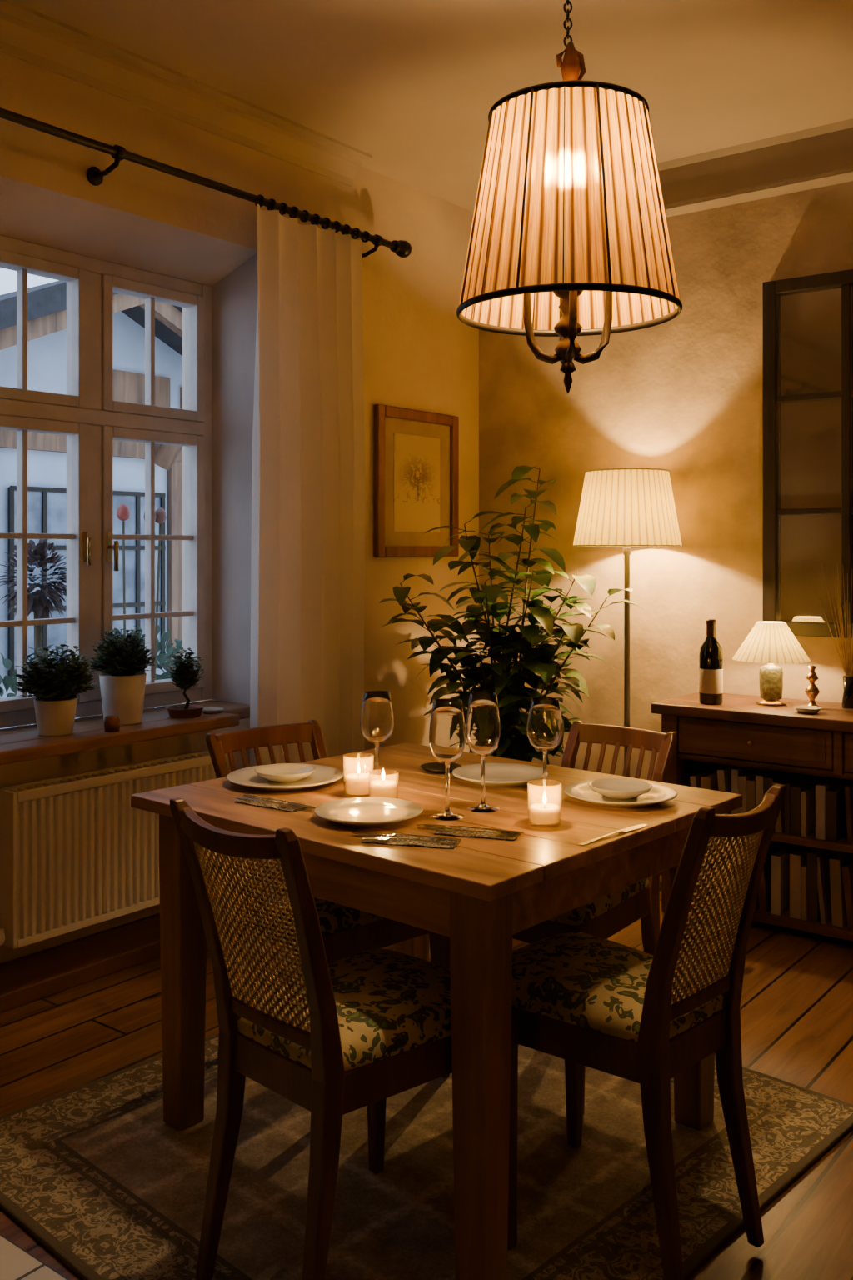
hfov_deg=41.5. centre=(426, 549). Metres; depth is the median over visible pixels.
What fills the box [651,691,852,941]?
base cabinet
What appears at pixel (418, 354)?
wall
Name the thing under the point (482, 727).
wine glass
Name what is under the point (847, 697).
vase
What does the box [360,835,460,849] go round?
patterned napkin
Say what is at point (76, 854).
radiator
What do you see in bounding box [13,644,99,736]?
potted plant
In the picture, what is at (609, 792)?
dinner plate
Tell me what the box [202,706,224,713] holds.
saucer
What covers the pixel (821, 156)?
trim
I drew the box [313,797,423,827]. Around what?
dinner plate
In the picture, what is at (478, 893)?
dining table
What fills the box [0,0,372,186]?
trim
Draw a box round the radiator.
[0,750,231,949]
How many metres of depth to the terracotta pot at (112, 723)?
3.40 m
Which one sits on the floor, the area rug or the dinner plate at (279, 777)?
the area rug
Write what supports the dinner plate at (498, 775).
on the dining table
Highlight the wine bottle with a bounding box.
[699,619,723,704]
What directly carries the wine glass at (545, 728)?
on the dining table
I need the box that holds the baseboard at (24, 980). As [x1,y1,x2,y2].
[0,912,160,1013]
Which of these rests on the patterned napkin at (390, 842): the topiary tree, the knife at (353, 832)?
the knife at (353, 832)
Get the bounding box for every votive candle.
[343,752,374,797]
[368,769,398,799]
[527,779,561,827]
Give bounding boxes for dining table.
[130,742,742,1279]
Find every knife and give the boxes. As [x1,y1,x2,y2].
[242,795,315,809]
[350,831,461,840]
[415,824,524,834]
[579,824,646,845]
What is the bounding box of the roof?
[0,280,182,355]
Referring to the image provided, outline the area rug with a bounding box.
[0,958,852,1279]
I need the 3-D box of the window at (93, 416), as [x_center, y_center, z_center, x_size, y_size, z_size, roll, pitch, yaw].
[-1.127,-0.210,3.746,0.082,1.520,1.040,0,0,38]
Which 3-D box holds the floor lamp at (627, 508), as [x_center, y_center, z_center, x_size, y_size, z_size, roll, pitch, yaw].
[0.777,0.497,4.356,0.416,1.606,0.416,0,0,38]
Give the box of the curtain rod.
[0,107,411,257]
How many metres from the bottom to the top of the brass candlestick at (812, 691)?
0.148 m
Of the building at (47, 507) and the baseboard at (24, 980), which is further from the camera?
the building at (47, 507)
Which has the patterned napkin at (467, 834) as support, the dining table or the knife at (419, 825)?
the knife at (419, 825)
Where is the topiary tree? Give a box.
[0,539,66,724]
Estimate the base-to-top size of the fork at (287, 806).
0.004 m
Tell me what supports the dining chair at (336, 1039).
on the area rug
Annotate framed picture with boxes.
[373,404,459,557]
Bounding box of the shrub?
[0,625,182,726]
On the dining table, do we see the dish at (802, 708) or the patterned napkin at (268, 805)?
the patterned napkin at (268, 805)
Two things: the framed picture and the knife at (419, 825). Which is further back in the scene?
the framed picture
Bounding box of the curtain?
[250,204,364,934]
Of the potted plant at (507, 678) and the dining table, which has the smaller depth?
the dining table
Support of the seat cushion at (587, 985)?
on the dining chair at (581, 999)
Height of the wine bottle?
0.302 m
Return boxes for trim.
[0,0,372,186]
[657,118,852,217]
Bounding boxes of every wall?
[0,51,479,964]
[0,310,182,729]
[479,180,852,780]
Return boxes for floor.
[0,875,852,1279]
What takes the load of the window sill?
attached to the wall at (418, 354)
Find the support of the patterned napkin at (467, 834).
on the dining table
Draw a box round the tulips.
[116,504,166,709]
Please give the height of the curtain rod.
0.109 m
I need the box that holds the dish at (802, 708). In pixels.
[793,705,822,714]
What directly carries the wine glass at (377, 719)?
on the dining table
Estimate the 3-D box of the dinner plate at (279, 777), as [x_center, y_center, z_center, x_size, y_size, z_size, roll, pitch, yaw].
[-0.334,0.533,2.655,0.276,0.033,0.276,0,0,38]
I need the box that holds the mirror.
[762,269,852,638]
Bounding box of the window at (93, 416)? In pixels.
[0,235,212,728]
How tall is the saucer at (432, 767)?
0.012 m
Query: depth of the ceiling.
3.47 m
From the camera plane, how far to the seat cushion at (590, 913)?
2.65 m
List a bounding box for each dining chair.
[170,797,519,1279]
[205,720,449,1077]
[511,784,785,1279]
[512,720,676,1115]
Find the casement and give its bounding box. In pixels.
[0,250,204,712]
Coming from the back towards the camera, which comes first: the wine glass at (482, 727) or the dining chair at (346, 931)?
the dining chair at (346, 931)
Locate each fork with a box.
[235,797,304,809]
[361,835,459,844]
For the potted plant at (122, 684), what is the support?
on the window sill
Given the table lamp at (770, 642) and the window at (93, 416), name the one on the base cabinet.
the table lamp at (770, 642)
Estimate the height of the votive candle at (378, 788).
0.072 m
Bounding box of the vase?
[816,562,852,709]
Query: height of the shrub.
2.067 m
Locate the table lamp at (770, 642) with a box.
[732,621,810,705]
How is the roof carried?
on the wall at (47, 355)
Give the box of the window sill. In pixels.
[0,700,249,764]
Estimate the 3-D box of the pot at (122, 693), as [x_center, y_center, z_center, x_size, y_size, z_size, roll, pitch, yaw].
[-0.968,0.472,3.586,0.146,0.155,0.146,0,0,38]
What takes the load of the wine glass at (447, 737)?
on the dining table
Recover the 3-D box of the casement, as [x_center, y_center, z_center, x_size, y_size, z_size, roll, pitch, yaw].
[-1.101,-0.210,3.726,0.118,1.418,0.938,0,0,38]
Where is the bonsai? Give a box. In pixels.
[166,647,204,718]
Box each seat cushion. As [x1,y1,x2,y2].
[237,949,451,1070]
[241,877,385,934]
[511,932,724,1042]
[549,877,649,925]
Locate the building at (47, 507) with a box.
[0,369,182,715]
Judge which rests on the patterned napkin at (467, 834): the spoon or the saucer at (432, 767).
the spoon
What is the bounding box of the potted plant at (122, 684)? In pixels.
[88,625,158,724]
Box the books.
[690,765,852,929]
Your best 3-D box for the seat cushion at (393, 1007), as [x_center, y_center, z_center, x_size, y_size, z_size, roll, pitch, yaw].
[-0.112,0.825,2.068,0.367,0.058,0.420,0,0,45]
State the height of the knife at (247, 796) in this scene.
0.004 m
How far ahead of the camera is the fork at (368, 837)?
2.11 m
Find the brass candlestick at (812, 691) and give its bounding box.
[805,665,822,707]
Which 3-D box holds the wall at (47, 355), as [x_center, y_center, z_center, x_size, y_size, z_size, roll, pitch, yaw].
[-3.439,0.375,8.645,3.000,4.250,6.000,0,0,38]
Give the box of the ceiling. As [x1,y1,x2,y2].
[11,0,852,211]
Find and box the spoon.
[428,828,521,837]
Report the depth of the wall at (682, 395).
4.49 m
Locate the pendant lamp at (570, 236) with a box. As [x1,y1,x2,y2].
[456,0,682,393]
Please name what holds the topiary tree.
on the ground
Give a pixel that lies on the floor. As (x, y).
(797, 1001)
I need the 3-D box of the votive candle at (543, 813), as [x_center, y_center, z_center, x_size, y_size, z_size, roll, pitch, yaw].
[0.237,0.508,2.254,0.068,0.084,0.068,0,0,38]
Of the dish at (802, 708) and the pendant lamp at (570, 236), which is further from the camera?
the dish at (802, 708)
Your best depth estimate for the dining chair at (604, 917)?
2.88 m
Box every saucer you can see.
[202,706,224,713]
[420,762,461,774]
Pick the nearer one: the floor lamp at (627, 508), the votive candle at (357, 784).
the votive candle at (357, 784)
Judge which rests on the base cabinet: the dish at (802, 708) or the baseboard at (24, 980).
the dish at (802, 708)
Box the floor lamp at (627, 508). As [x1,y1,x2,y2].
[573,468,682,889]
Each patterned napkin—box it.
[235,795,313,812]
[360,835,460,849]
[434,827,518,840]
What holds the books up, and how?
in the base cabinet
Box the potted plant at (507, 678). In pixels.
[379,465,647,764]
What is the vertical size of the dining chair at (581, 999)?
0.860 m
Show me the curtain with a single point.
(308, 466)
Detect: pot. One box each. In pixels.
[33,697,77,736]
[99,671,146,724]
[104,715,119,732]
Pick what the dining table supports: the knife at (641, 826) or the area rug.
the knife at (641, 826)
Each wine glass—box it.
[360,690,394,779]
[429,698,466,820]
[465,691,500,812]
[526,697,563,798]
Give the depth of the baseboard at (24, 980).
3.36 m
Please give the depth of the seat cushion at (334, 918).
2.55 m
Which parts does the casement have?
handles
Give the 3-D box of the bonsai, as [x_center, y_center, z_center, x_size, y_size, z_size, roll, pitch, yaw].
[-0.798,0.438,3.726,0.126,0.224,0.132,0,0,1]
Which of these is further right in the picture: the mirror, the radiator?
the mirror
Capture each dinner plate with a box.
[225,763,343,791]
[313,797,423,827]
[452,763,548,787]
[564,778,678,808]

